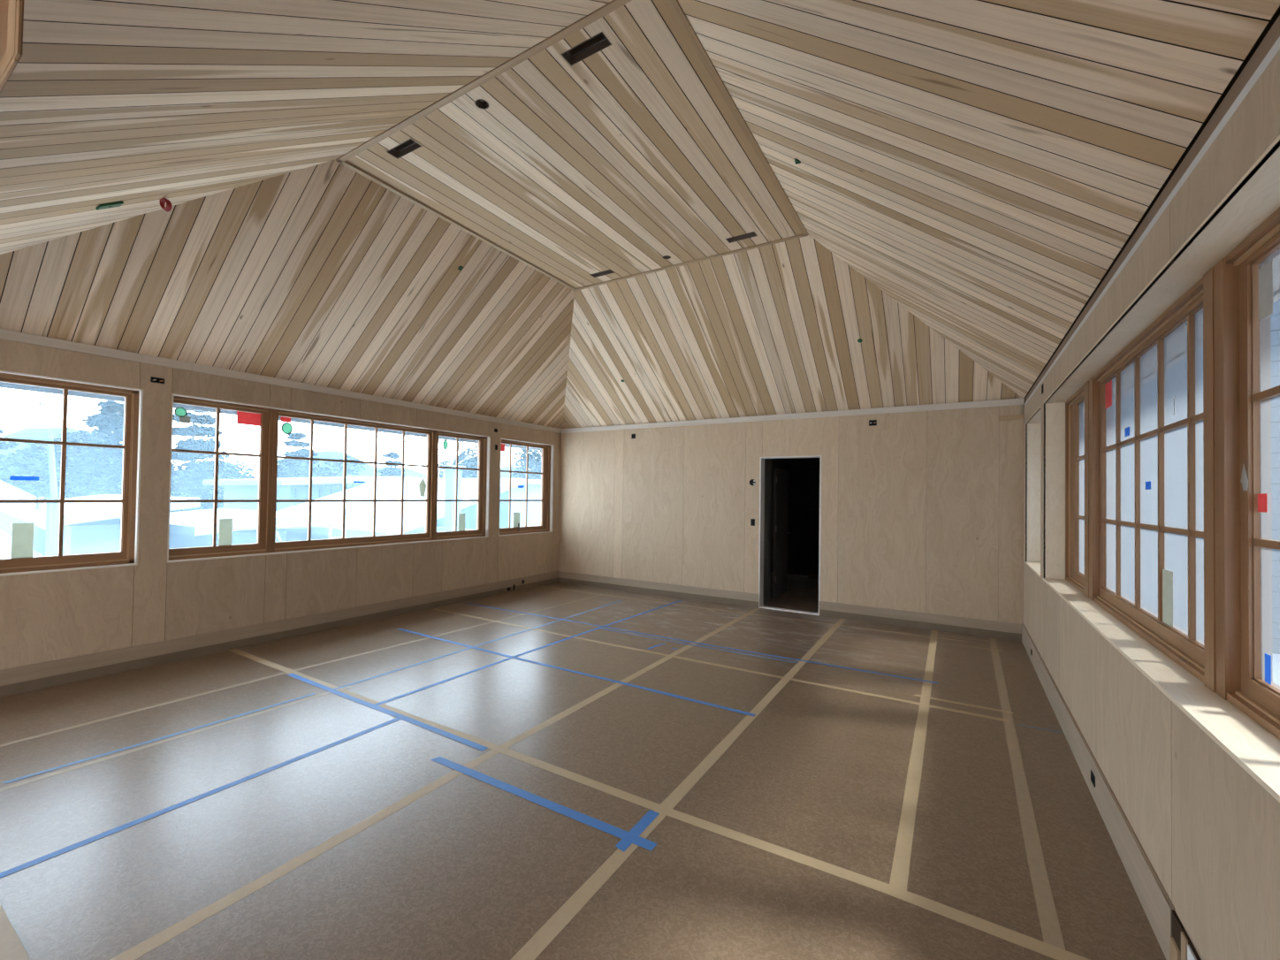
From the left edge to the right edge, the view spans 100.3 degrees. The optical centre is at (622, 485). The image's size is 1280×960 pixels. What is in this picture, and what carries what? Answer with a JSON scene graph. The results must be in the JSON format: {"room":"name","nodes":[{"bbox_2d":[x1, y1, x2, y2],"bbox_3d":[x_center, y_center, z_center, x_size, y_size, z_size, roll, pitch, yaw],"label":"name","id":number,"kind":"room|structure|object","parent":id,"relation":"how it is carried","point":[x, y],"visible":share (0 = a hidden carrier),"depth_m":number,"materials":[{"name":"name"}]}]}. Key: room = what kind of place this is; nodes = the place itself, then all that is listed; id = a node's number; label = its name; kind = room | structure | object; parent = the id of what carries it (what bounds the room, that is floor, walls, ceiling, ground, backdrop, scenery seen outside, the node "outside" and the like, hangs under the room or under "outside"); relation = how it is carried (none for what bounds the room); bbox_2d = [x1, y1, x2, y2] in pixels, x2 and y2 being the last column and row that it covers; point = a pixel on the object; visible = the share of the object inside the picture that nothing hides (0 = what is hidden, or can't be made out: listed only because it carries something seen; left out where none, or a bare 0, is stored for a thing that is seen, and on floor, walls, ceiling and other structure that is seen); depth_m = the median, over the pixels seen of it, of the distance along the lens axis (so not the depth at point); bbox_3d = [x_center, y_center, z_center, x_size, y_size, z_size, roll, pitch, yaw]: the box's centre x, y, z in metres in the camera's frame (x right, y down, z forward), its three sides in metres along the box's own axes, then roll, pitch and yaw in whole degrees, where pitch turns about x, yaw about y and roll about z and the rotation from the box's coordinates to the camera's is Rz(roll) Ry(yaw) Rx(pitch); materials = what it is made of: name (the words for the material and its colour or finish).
{"room":"empty room under construction","nodes":[
{"label":"empty room under construction","id":0,"kind":"room"},
{"bbox_2d":[0,338,561,670],"bbox_3d":[-4.006,0.243,5.315,0.200,2.775,10.752,0,-1,32],"label":"wall","id":1,"kind":"structure","parent":0,"point":[44,617],"depth_m":5.14,"materials":[{"name":"brown wood"}]},
{"bbox_2d":[0,370,143,576],"bbox_3d":[-4.674,-0.089,4.203,0.159,1.554,1.305,0,-1,32],"label":"window","id":2,"kind":"structure","parent":1,"relation":"in","point":[126,555],"depth_m":4.53,"materials":[{"name":"brown wood"}]},
{"bbox_2d":[11,522,34,558],"bbox_3d":[-4.715,0.433,4.191,0.002,0.275,0.115,0,-1,32],"label":"label","id":3,"kind":"object","parent":2,"relation":"attached to","point":[22,537],"visible":1,"depth_m":4.19,"materials":[{"name":"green paper"}]},
{"bbox_2d":[9,475,39,480],"bbox_3d":[-4.707,-0.056,4.199,0.002,0.032,0.155,0,-1,32],"label":"tape piece","id":4,"kind":"object","parent":2,"relation":"attached to","point":[11,477],"visible":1,"depth_m":4.20,"materials":[{"name":"blue plastic"}]},
{"bbox_2d":[150,376,164,383],"bbox_3d":[-4.193,-0.948,4.810,0.011,0.048,0.098,0,-1,32],"label":"electrical box","id":5,"kind":"object","parent":1,"relation":"attached to","point":[153,379],"visible":1,"depth_m":4.81,"materials":[{"name":"black plastic"}]},
{"bbox_2d":[0,381,541,450],"bbox_3d":[-4.257,-0.893,5.650,0.590,0.190,11.402,0,-1,32],"label":"eave","id":6,"kind":"object","parent":1,"relation":"attached to","point":[3,384],"visible":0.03,"depth_m":5.74},
{"bbox_2d":[0,571,558,697],"bbox_3d":[-3.125,1.563,6.527,0.013,0.205,7.402,0,-1,32],"label":"baseboard","id":7,"kind":"structure","parent":1,"relation":"attached to","point":[26,678],"depth_m":5.24,"materials":[{"name":"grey wood"}]},
{"bbox_2d":[0,328,561,433],"bbox_3d":[-3.081,-1.072,6.570,0.022,0.072,7.402,0,-1,32],"label":"trim","id":8,"kind":"structure","parent":1,"relation":"attached to","point":[4,334],"depth_m":5.24,"materials":[{"name":"wood"}]},
{"bbox_2d":[167,393,490,563],"bbox_3d":[-3.183,-0.025,6.578,0.159,1.554,3.995,0,-1,32],"label":"window","id":9,"kind":"structure","parent":1,"relation":"in","point":[266,544],"depth_m":6.05,"materials":[{"name":"brown wood"}]},
{"bbox_2d":[174,406,187,417],"bbox_3d":[-4.175,-0.692,5.037,0.006,0.096,0.100,0,-1,32],"label":"sticker","id":10,"kind":"object","parent":9,"relation":"attached to","point":[180,412],"visible":1,"depth_m":5.04,"materials":[{"name":"paper"}]},
{"bbox_2d":[179,415,190,423],"bbox_3d":[-4.160,-0.626,5.067,0.002,0.070,0.084,0,-1,32],"label":"label","id":11,"kind":"object","parent":9,"relation":"attached to","point":[186,419],"visible":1,"depth_m":5.07,"materials":[{"name":"grey paper"}]},
{"bbox_2d":[218,518,232,545],"bbox_3d":[-3.986,0.468,5.352,0.002,0.267,0.114,0,-1,32],"label":"label","id":12,"kind":"object","parent":9,"relation":"attached to","point":[225,525],"visible":1,"depth_m":5.35,"materials":[{"name":"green paper"}]},
{"bbox_2d":[236,411,260,426],"bbox_3d":[-3.871,-0.691,5.526,0.002,0.130,0.221,0,-1,32],"label":"label","id":13,"kind":"object","parent":9,"relation":"attached to","point":[247,418],"visible":1,"depth_m":5.52,"materials":[{"name":"red paper"}]},
{"bbox_2d":[280,416,290,422],"bbox_3d":[-3.682,-0.719,5.827,0.002,0.056,0.108,0,-1,32],"label":"label","id":14,"kind":"object","parent":9,"relation":"attached to","point":[282,418],"visible":1,"depth_m":5.83,"materials":[{"name":"red paper"}]},
{"bbox_2d":[281,422,292,434],"bbox_3d":[-3.674,-0.624,5.837,0.006,0.132,0.116,0,-1,32],"label":"sticker","id":15,"kind":"object","parent":9,"relation":"attached to","point":[286,428],"visible":1,"depth_m":5.83,"materials":[{"name":"paper"}]},
{"bbox_2d":[419,478,426,496],"bbox_3d":[-2.748,0.027,7.320,0.002,0.256,0.120,0,-1,32],"label":"paper tag","id":16,"kind":"object","parent":9,"relation":"attached to","point":[422,485],"visible":1,"depth_m":7.32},
{"bbox_2d":[458,513,465,530],"bbox_3d":[-2.383,0.543,7.905,0.002,0.254,0.123,0,-1,32],"label":"label","id":17,"kind":"object","parent":9,"relation":"attached to","point":[461,516],"visible":1,"depth_m":7.90,"materials":[{"name":"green paper"}]},
{"bbox_2d":[498,437,554,536],"bbox_3d":[-1.694,0.038,8.949,0.159,1.554,1.455,0,-1,32],"label":"window","id":18,"kind":"structure","parent":1,"relation":"in","point":[547,454],"depth_m":9.37,"materials":[{"name":"brown wood"}]},
{"bbox_2d":[513,512,520,527],"bbox_3d":[-1.767,0.575,8.887,0.002,0.244,0.154,0,-1,32],"label":"label","id":19,"kind":"object","parent":18,"relation":"attached to","point":[516,515],"visible":1,"depth_m":8.88,"materials":[{"name":"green paper"}]},
{"bbox_2d":[0,571,1165,959],"bbox_3d":[-0.167,1.742,4.900,7.255,0.120,14.600,0,-1,32],"label":"floor","id":20,"kind":"structure","parent":0,"point":[471,868],"depth_m":2.81,"materials":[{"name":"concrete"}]},
{"bbox_2d":[0,903,30,959],"bbox_3d":[-2.169,1.590,1.494,6.150,0.006,0.697,0,-1,32],"label":"board","id":21,"kind":"object","parent":20,"relation":"on","point":[11,948],"visible":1,"depth_m":1.86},
{"bbox_2d":[0,685,351,791],"bbox_3d":[-2.795,1.618,3.514,0.056,0.001,2.052,0,-1,34],"label":"tape strip","id":22,"kind":"object","parent":20,"relation":"on","point":[347,687],"visible":1,"depth_m":3.31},
{"bbox_2d":[0,717,401,877],"bbox_3d":[-2.065,1.619,2.966,0.046,0.001,1.939,0,-1,32],"label":"tape strip","id":23,"kind":"object","parent":20,"relation":"on","point":[188,801],"visible":1,"depth_m":2.67,"materials":[{"name":"plastic"}]},
{"bbox_2d":[0,591,615,746],"bbox_3d":[-2.061,1.671,5.950,0.086,0.001,6.962,0,-1,34],"label":"tape strip","id":24,"kind":"object","parent":20,"relation":"on","point":[190,697],"visible":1,"depth_m":4.32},
{"bbox_2d":[287,673,487,750],"bbox_3d":[-1.873,1.639,3.972,2.415,0.001,0.055,0,-1,33],"label":"tape strip","id":25,"kind":"object","parent":20,"relation":"on","point":[457,738],"visible":1,"depth_m":3.80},
{"bbox_2d":[110,608,760,959],"bbox_3d":[0.084,1.682,4.662,0.103,0.001,7.060,0,-1,32],"label":"tape strip","id":26,"kind":"object","parent":20,"relation":"on","point":[171,932],"visible":1,"depth_m":2.46,"materials":[{"name":"paper"}]},
{"bbox_2d":[333,600,622,689],"bbox_3d":[-1.157,1.688,6.171,0.066,0.001,4.464,0,-1,31],"label":"tape strip","id":27,"kind":"object","parent":20,"relation":"on","point":[381,674],"visible":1,"depth_m":5.31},
{"bbox_2d":[374,600,682,705],"bbox_3d":[-0.491,1.696,6.061,0.064,0.001,5.043,0,-1,33],"label":"tape strip","id":28,"kind":"object","parent":20,"relation":"on","point":[541,647],"visible":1,"depth_m":5.02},
{"bbox_2d":[430,756,657,851],"bbox_3d":[-0.495,1.640,2.815,1.500,0.001,0.061,0,-1,32],"label":"tape strip","id":29,"kind":"object","parent":20,"relation":"on","point":[613,830],"visible":1,"depth_m":2.74,"materials":[{"name":"plastic"}]},
{"bbox_2d":[397,628,755,716],"bbox_3d":[-0.827,1.673,5.043,4.251,0.001,0.066,0,-1,33],"label":"tape strip","id":30,"kind":"object","parent":20,"relation":"on","point":[441,639],"visible":1,"depth_m":4.67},
{"bbox_2d":[615,809,659,852],"bbox_3d":[0.071,1.644,2.548,0.060,0.001,0.345,0,-1,32],"label":"tape strip","id":31,"kind":"object","parent":20,"relation":"on","point":[639,827],"visible":1,"depth_m":2.54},
{"bbox_2d":[228,648,1089,959],"bbox_3d":[-1.060,1.644,3.518,6.727,0.001,0.094,0,-1,32],"label":"tape strip","id":32,"kind":"object","parent":20,"relation":"on","point":[1031,943],"visible":1,"depth_m":2.44,"materials":[{"name":"paper"}]},
{"bbox_2d":[510,617,845,959],"bbox_3d":[1.053,1.686,4.074,0.073,0.001,7.104,0,-1,32],"label":"tape strip","id":33,"kind":"object","parent":20,"relation":"on","point":[561,918],"visible":1,"depth_m":2.39,"materials":[{"name":"paper"}]},
{"bbox_2d":[601,628,798,662],"bbox_3d":[0.707,1.708,5.746,2.301,0.001,0.056,0,-1,32],"label":"tape strip","id":34,"kind":"object","parent":20,"relation":"on","point":[601,628],"visible":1,"depth_m":5.63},
{"bbox_2d":[467,603,937,683],"bbox_3d":[0.246,1.708,6.149,5.831,0.001,0.068,0,-1,31],"label":"tape strip","id":35,"kind":"object","parent":20,"relation":"on","point":[468,604],"visible":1,"depth_m":5.60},
{"bbox_2d":[434,608,1008,722],"bbox_3d":[0.098,1.697,5.568,6.379,0.001,0.090,0,-1,32],"label":"tape strip","id":36,"kind":"object","parent":20,"relation":"on","point":[677,657],"visible":1,"depth_m":4.79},
{"bbox_2d":[545,586,967,641],"bbox_3d":[1.249,1.749,7.578,6.132,0.001,0.061,0,-1,31],"label":"tape strip","id":37,"kind":"object","parent":20,"relation":"on","point":[545,587],"visible":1,"depth_m":7.09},
{"bbox_2d":[807,466,819,579],"bbox_3d":[4.268,0.745,10.375,1.200,2.200,0.420,0,-1,32],"label":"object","id":38,"kind":"object","parent":20,"relation":"on","point":[813,530],"visible":0.23,"depth_m":10.47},
{"bbox_2d":[889,630,937,891],"bbox_3d":[2.463,1.713,4.342,0.070,0.001,5.130,0,-1,32],"label":"tape strip","id":39,"kind":"object","parent":20,"relation":"on","point":[899,876],"visible":1,"depth_m":2.96,"materials":[{"name":"paper"}]},
{"bbox_2d":[913,694,1013,714],"bbox_3d":[2.655,1.712,4.190,0.666,0.001,0.043,0,-1,31],"label":"tape strip","id":40,"kind":"object","parent":20,"relation":"on","point":[940,699],"visible":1,"depth_m":4.18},
{"bbox_2d":[989,637,1065,950],"bbox_3d":[2.917,1.714,4.057,0.068,0.001,5.130,0,-1,33],"label":"tape strip","id":41,"kind":"object","parent":20,"relation":"on","point":[1047,916],"visible":1,"depth_m":2.59,"materials":[{"name":"paper"}]},
{"bbox_2d":[0,0,1279,428],"bbox_3d":[-0.217,-1.903,4.795,7.355,1.715,8.002,0,-1,32],"label":"ceiling","id":42,"kind":"structure","parent":0,"point":[970,175],"depth_m":3.75,"materials":[{"name":"wood"}]},
{"bbox_2d":[95,200,123,210],"bbox_3d":[-3.253,-1.774,3.382,0.080,0.084,0.114,0,-1,32],"label":"box","id":43,"kind":"object","parent":42,"relation":"attached to","point":[117,203],"visible":1,"depth_m":3.37,"materials":[{"name":"plastic"}]},
{"bbox_2d":[160,198,172,212],"bbox_3d":[-3.162,-1.941,3.687,0.134,0.076,0.052,0,-1,32],"label":"cable coil","id":44,"kind":"object","parent":42,"relation":"hanging from","point":[163,201],"visible":1,"depth_m":3.68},
{"bbox_2d":[386,138,421,159],"bbox_3d":[-1.694,-2.676,4.133,0.300,0.146,0.100,0,-1,32],"label":"ceiling vent","id":45,"kind":"object","parent":42,"relation":"attached to","point":[410,145],"depth_m":4.19,"materials":[{"name":"brown metal"}]},
{"bbox_2d":[336,160,576,290],"bbox_3d":[-1.443,-2.568,5.587,0.045,0.015,3.130,0,-1,32],"label":"trim","id":46,"kind":"structure","parent":42,"relation":"attached to","point":[346,163],"depth_m":5.13,"materials":[{"name":"brown wood"}]},
{"bbox_2d":[474,99,489,109],"bbox_3d":[-0.960,-2.647,3.642,0.096,0.092,0.096,0,-1,32],"label":"recessed light","id":47,"kind":"object","parent":42,"relation":"attached to","point":[481,102],"visible":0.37,"depth_m":3.68,"materials":[{"name":"brown metal"}]},
{"bbox_2d":[335,0,632,162],"bbox_3d":[-1.040,-2.598,3.501,2.925,0.015,0.045,0,-1,32],"label":"trim","id":48,"kind":"structure","parent":42,"relation":"attached to","point":[609,7],"depth_m":3.35,"materials":[{"name":"brown wood"}]},
{"bbox_2d":[561,31,611,65],"bbox_3d":[-0.219,-2.670,3.182,0.300,0.146,0.100,0,-1,32],"label":"ceiling vent","id":49,"kind":"object","parent":42,"relation":"attached to","point":[599,41],"depth_m":3.23,"materials":[{"name":"brown metal"}]},
{"bbox_2d":[589,269,614,277],"bbox_3d":[-0.247,-2.615,6.405,0.300,0.146,0.100,0,-1,32],"label":"ceiling vent","id":50,"kind":"object","parent":42,"relation":"attached to","point":[608,271],"depth_m":6.45,"materials":[{"name":"brown metal"}]},
{"bbox_2d":[574,234,807,290],"bbox_3d":[0.613,-2.527,6.134,2.925,0.015,0.040,0,-1,32],"label":"trim","id":51,"kind":"structure","parent":42,"relation":"attached to","point":[798,235],"depth_m":5.99,"materials":[{"name":"brown wood"}]},
{"bbox_2d":[666,0,808,236],"bbox_3d":[1.013,-2.557,4.045,0.045,0.015,3.130,0,-1,32],"label":"trim","id":52,"kind":"structure","parent":42,"relation":"attached to","point":[674,4],"depth_m":3.55,"materials":[{"name":"brown wood"}]},
{"bbox_2d":[725,231,757,243],"bbox_3d":[1.214,-2.609,5.459,0.300,0.146,0.100,0,-1,32],"label":"vent","id":53,"kind":"object","parent":42,"relation":"attached to","point":[753,233],"depth_m":5.49,"materials":[{"name":"brown metal"}]},
{"bbox_2d":[763,457,819,603],"bbox_3d":[3.270,0.510,9.255,3.100,2.600,3.628,0,-1,32],"label":"wall","id":54,"kind":"structure","parent":0,"point":[798,468],"depth_m":11.01,"materials":[{"name":"black"}]},
{"bbox_2d":[772,468,791,598],"bbox_3d":[2.607,0.761,8.709,0.100,2.040,0.750,0,-1,32],"label":"open door","id":55,"kind":"structure","parent":54,"relation":"in","point":[780,532],"depth_m":8.63,"materials":[{"name":"metal"}]},
{"bbox_2d":[558,398,1025,624],"bbox_3d":[1.762,0.377,7.962,7.055,2.775,0.170,0,-1,32],"label":"wall","id":56,"kind":"structure","parent":0,"point":[922,511],"depth_m":7.13,"materials":[{"name":"brown wood"}]},
{"bbox_2d":[758,455,821,615],"bbox_3d":[2.378,0.679,7.568,0.855,2.177,0.179,0,-1,32],"label":"door frame","id":57,"kind":"structure","parent":56,"relation":"in","point":[762,459],"depth_m":7.71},
{"bbox_2d":[558,571,1021,641],"bbox_3d":[1.693,1.665,7.862,6.755,0.195,0.015,0,-1,32],"label":"baseboard","id":58,"kind":"structure","parent":56,"relation":"attached to","point":[954,624],"depth_m":7.07,"materials":[{"name":"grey wood"}]},
{"bbox_2d":[561,397,1023,433],"bbox_3d":[1.741,-0.974,7.899,6.733,0.074,0.022,0,-1,32],"label":"trim","id":59,"kind":"structure","parent":56,"relation":"attached to","point":[1010,401],"depth_m":7.30,"materials":[{"name":"wood"}]},
{"bbox_2d":[868,419,876,426],"bbox_3d":[3.258,-0.815,6.954,0.092,0.074,0.021,0,-1,32],"label":"electrical box","id":60,"kind":"object","parent":56,"relation":"attached to","point":[872,422],"visible":1,"depth_m":6.95,"materials":[{"name":"black plastic"}]},
{"bbox_2d":[998,403,1023,420],"bbox_3d":[4.481,-0.843,6.155,0.227,0.165,0.054,0,-1,32],"label":"block","id":61,"kind":"object","parent":56,"relation":"attached to","point":[1021,415],"visible":1,"depth_m":6.12,"materials":[{"name":"brown wood"}]},
{"bbox_2d":[1023,15,1279,959],"bbox_3d":[1.884,0.269,1.616,0.200,2.775,10.752,0,-1,32],"label":"wall","id":62,"kind":"structure","parent":0,"point":[1209,832],"depth_m":1.84,"materials":[{"name":"brown wood"}]},
{"bbox_2d":[1024,405,1041,577],"bbox_3d":[4.237,0.067,5.322,0.256,1.554,1.300,0,-1,32],"label":"window","id":63,"kind":"structure","parent":62,"relation":"in","point":[1033,429],"depth_m":5.89,"materials":[{"name":"brown wood"}]},
{"bbox_2d":[1090,769,1095,787],"bbox_3d":[2.535,1.581,2.878,0.004,0.055,0.085,0,-1,32],"label":"electrical box","id":64,"kind":"object","parent":62,"relation":"attached to","point":[1093,777],"visible":1,"depth_m":2.88,"materials":[{"name":"black plastic"}]},
{"bbox_2d":[1021,623,1174,959],"bbox_3d":[3.220,1.614,3.954,0.012,0.209,5.012,0,-1,32],"label":"baseboard","id":65,"kind":"structure","parent":62,"relation":"attached to","point":[1154,898],"depth_m":2.47,"materials":[{"name":"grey wood"}]},
{"bbox_2d":[1024,36,1279,405],"bbox_3d":[2.644,-0.999,2.974,0.026,0.037,7.402,0,-1,32],"label":"trim","id":66,"kind":"structure","parent":62,"relation":"attached to","point":[1275,49],"depth_m":1.75,"materials":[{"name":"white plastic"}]},
{"bbox_2d":[1043,135,1279,802],"bbox_3d":[2.630,-0.002,2.760,0.256,1.554,4.390,0,-1,32],"label":"window","id":67,"kind":"structure","parent":62,"relation":"in","point":[1197,336],"depth_m":2.17,"materials":[{"name":"brown wood"}]},
{"bbox_2d":[1105,380,1112,409],"bbox_3d":[3.181,-0.594,3.493,0.002,0.165,0.170,0,-1,32],"label":"label","id":68,"kind":"object","parent":67,"relation":"attached to","point":[1108,386],"visible":1,"depth_m":3.48,"materials":[{"name":"red paper"}]},
{"bbox_2d":[1162,568,1173,627],"bbox_3d":[2.550,0.525,2.498,0.002,0.254,0.145,0,-1,32],"label":"label","id":69,"kind":"object","parent":67,"relation":"attached to","point":[1167,575],"visible":1,"depth_m":2.49,"materials":[{"name":"beige paper"}]},
{"bbox_2d":[1240,464,1248,490],"bbox_3d":[2.081,-0.027,1.787,0.002,0.090,0.053,0,-1,32],"label":"scrap","id":70,"kind":"object","parent":67,"relation":"attached to","point":[1244,480],"visible":1,"depth_m":1.78,"materials":[{"name":"grey paper"}]},
{"bbox_2d":[1257,493,1267,512],"bbox_3d":[2.067,0.057,1.724,0.002,0.060,0.060,0,-1,32],"label":"label","id":71,"kind":"object","parent":67,"relation":"attached to","point":[1262,498],"visible":1,"depth_m":1.72,"materials":[{"name":"red paper"}]},
{"bbox_2d":[1258,259,1272,320],"bbox_3d":[2.061,-0.624,1.711,0.002,0.170,0.090,0,-1,32],"label":"label","id":72,"kind":"object","parent":67,"relation":"attached to","point":[1265,272],"visible":1,"depth_m":1.71,"materials":[{"name":"grey paper"}]},
{"bbox_2d":[1264,653,1271,685],"bbox_3d":[2.043,0.581,1.690,0.002,0.090,0.036,0,-1,32],"label":"tape piece","id":73,"kind":"object","parent":67,"relation":"attached to","point":[1268,658],"visible":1,"depth_m":1.69,"materials":[{"name":"blue plastic"}]},
{"bbox_2d":[1169,909,1200,959],"bbox_3d":[1.514,1.543,1.243,0.017,0.205,1.385,0,-1,32],"label":"framing recess","id":74,"kind":"object","parent":62,"relation":"attached to","point":[1181,948],"visible":1,"depth_m":1.76,"materials":[{"name":"beige wood"}]},
{"bbox_3d":[-2.263,0.205,1.551,6.755,2.775,0.170,0,-1,32],"label":"wall","id":75,"kind":"structure","parent":0,"visible":0},
{"bbox_2d":[0,0,23,92],"bbox_3d":[-1.303,-0.763,1.040,1.081,0.315,0.004,0,-1,32],"label":"surround","id":76,"kind":"object","parent":75,"relation":"attached to","point":[11,11],"visible":1,"depth_m":0.78,"materials":[{"name":"brown wood"}]},
{"label":"outside","id":77,"kind":"structure","parent":0,"visible":0},
{"bbox_2d":[0,525,425,558],"bbox_3d":[-23.404,4.066,50.014,80.000,1.207,100.000,0,-1,32],"label":"ground","id":78,"kind":"structure","parent":77,"point":[2,533],"depth_m":28.71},
{"bbox_2d":[0,426,19,462],"bbox_3d":[-36.097,-1.208,28.637,6.207,9.505,6.945,1,-1,-3],"label":"pine tree","id":79,"kind":"object","parent":78,"relation":"on","point":[3,445],"visible":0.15,"depth_m":30.10,"materials":[{"name":"grey plant"}]},
{"bbox_2d":[0,480,45,556],"bbox_3d":[-11.545,1.014,8.136,1.800,4.900,3.950,0,-1,32],"label":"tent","id":80,"kind":"object","parent":78,"relation":"on","point":[10,513],"visible":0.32,"depth_m":9.18,"materials":[{"name":"white fabric"}]},
{"bbox_2d":[45,432,63,556],"bbox_3d":[-9.641,1.360,9.090,0.259,4.505,0.296,1,-1,10],"label":"post","id":81,"kind":"object","parent":78,"relation":"on","point":[52,509],"visible":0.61,"depth_m":9.00,"materials":[{"name":"paint"}]},
{"bbox_2d":[0,428,122,499],"bbox_3d":[-22.358,0.681,20.658,3.984,5.873,4.317,0,-1,32],"label":"leafy tree","id":82,"kind":"object","parent":78,"relation":"on","point":[34,460],"visible":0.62,"depth_m":20.18,"materials":[{"name":"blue plant"}]},
{"bbox_2d":[4,494,200,558],"bbox_3d":[-13.888,1.938,13.627,7.000,3.370,2.600,0,-1,32],"label":"shed","id":83,"kind":"object","parent":78,"relation":"on","point":[88,528],"visible":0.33,"depth_m":11.76,"materials":[{"name":"white"}]},
{"bbox_2d":[66,400,183,496],"bbox_3d":[-28.303,-0.951,29.706,6.339,9.271,6.626,0,-1,32],"label":"pine tree","id":84,"kind":"object","parent":78,"relation":"on","point":[110,420],"visible":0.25,"depth_m":28.87,"materials":[{"name":"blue plant"}]},
{"bbox_2d":[95,456,193,512],"bbox_3d":[-18.744,1.266,21.258,2.880,4.833,3.668,0,-1,32],"label":"leafy tree","id":85,"kind":"object","parent":78,"relation":"on","point":[116,468],"visible":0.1,"depth_m":20.01,"materials":[{"name":"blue plant"}]},
{"bbox_2d":[170,409,234,510],"bbox_3d":[-30.432,-1.098,37.914,6.540,9.777,6.862,0,-1,32],"label":"pine tree","id":86,"kind":"object","parent":78,"relation":"on","point":[193,430],"visible":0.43,"depth_m":37.50,"materials":[{"name":"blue plant"}]},
{"bbox_2d":[177,459,256,510],"bbox_3d":[-21.176,1.198,28.134,3.249,5.129,3.391,1,-1,5],"label":"leafy tree","id":87,"kind":"object","parent":78,"relation":"on","point":[223,473],"visible":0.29,"depth_m":27.48,"materials":[{"name":"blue plant"}]},
{"bbox_2d":[120,508,314,548],"bbox_3d":[-12.086,2.224,15.558,6.000,2.920,2.800,0,-1,32],"label":"cabin","id":88,"kind":"object","parent":78,"relation":"on","point":[187,529],"visible":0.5,"depth_m":14.35,"materials":[{"name":"white"}]},
{"bbox_2d":[236,523,333,541],"bbox_3d":[-5.689,2.069,9.008,0.089,2.800,1.500,0,-1,32],"label":"stand","id":89,"kind":"object","parent":78,"relation":"on","point":[251,528],"visible":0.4,"depth_m":8.96,"materials":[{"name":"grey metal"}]},
{"bbox_2d":[277,432,321,474],"bbox_3d":[-30.004,-0.501,50.026,5.830,9.012,6.172,2,-1,-39],"label":"pine tree","id":90,"kind":"object","parent":78,"relation":"on","point":[303,452],"visible":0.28,"depth_m":49.27,"materials":[{"name":"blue plant"}]},
{"bbox_2d":[276,458,326,486],"bbox_3d":[-21.696,1.062,34.937,3.836,5.624,3.719,1,-1,-17],"label":"leafy tree","id":91,"kind":"object","parent":78,"relation":"on","point":[294,468],"visible":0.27,"depth_m":34.18,"materials":[{"name":"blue plant"}]},
{"bbox_2d":[202,476,416,510],"bbox_3d":[-14.288,1.543,24.458,7.000,4.120,5.900,0,-1,32],"label":"building","id":92,"kind":"structure","parent":78,"relation":"on","point":[233,489],"depth_m":22.27,"materials":[{"name":"white"}]},
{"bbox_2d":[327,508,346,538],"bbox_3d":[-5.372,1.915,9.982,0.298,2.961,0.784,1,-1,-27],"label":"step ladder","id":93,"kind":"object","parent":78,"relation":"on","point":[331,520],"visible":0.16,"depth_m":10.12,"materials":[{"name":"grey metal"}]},
{"bbox_2d":[312,456,365,487],"bbox_3d":[-23.912,0.722,44.820,4.435,6.577,4.089,1,-1,-5],"label":"leafy tree","id":94,"kind":"object","parent":78,"relation":"on","point":[328,471],"visible":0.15,"depth_m":44.62,"materials":[{"name":"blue plant"}]},
{"bbox_2d":[377,451,406,476],"bbox_3d":[-21.503,0.507,48.950,5.010,7.218,4.583,0,-1,38],"label":"pine tree","id":95,"kind":"object","parent":78,"relation":"on","point":[390,471],"visible":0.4,"depth_m":48.51,"materials":[{"name":"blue plant"}]},
{"bbox_2d":[275,478,522,540],"bbox_3d":[-8.125,1.828,18.102,7.800,4.320,5.100,0,-1,32],"label":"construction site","id":96,"kind":"object","parent":78,"relation":"on","point":[359,514],"visible":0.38,"depth_m":16.99,"materials":[{"name":"white"}]},
{"bbox_2d":[377,432,502,478],"bbox_3d":[-11.030,-0.425,32.800,5.029,8.445,6.547,0,-1,32],"label":"bare tree","id":97,"kind":"object","parent":78,"relation":"on","point":[410,443],"visible":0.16,"depth_m":32.57,"materials":[{"name":"grey plant"}]},
{"bbox_2d":[441,464,465,531],"bbox_3d":[-4.000,1.645,12.494,0.350,4.220,0.420,0,-1,32],"label":"column","id":98,"kind":"structure","parent":78,"relation":"on","point":[450,473],"depth_m":12.40,"materials":[{"name":"paint"}]},
{"bbox_2d":[438,445,477,478],"bbox_3d":[-12.812,0.457,42.970,4.872,7.379,5.693,0,-1,32],"label":"leafy tree","id":99,"kind":"object","parent":78,"relation":"on","point":[472,462],"visible":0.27,"depth_m":41.97,"materials":[{"name":"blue plant"}]},
{"bbox_2d":[436,478,540,529],"bbox_3d":[-4.928,1.980,26.956,5.600,4.420,8.100,0,-1,32],"label":"house","id":100,"kind":"structure","parent":78,"relation":"on","point":[534,485],"depth_m":23.46,"materials":[{"name":"white"}]},
{"bbox_2d":[508,448,541,479],"bbox_3d":[-7.277,0.424,45.056,5.175,7.686,5.251,1,-1,-10],"label":"leafy tree","id":101,"kind":"object","parent":78,"relation":"on","point":[534,464],"visible":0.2,"depth_m":43.88,"materials":[{"name":"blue plant"}]},
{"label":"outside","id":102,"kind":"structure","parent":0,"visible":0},
{"bbox_2d":[0,426,528,493],"bbox_3d":[-49.966,-1.309,72.739,22.000,10.796,130.000,0,-1,32],"label":"hills","id":103,"kind":"structure","parent":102,"point":[26,433],"depth_m":81.06,"materials":[{"name":"snow"}]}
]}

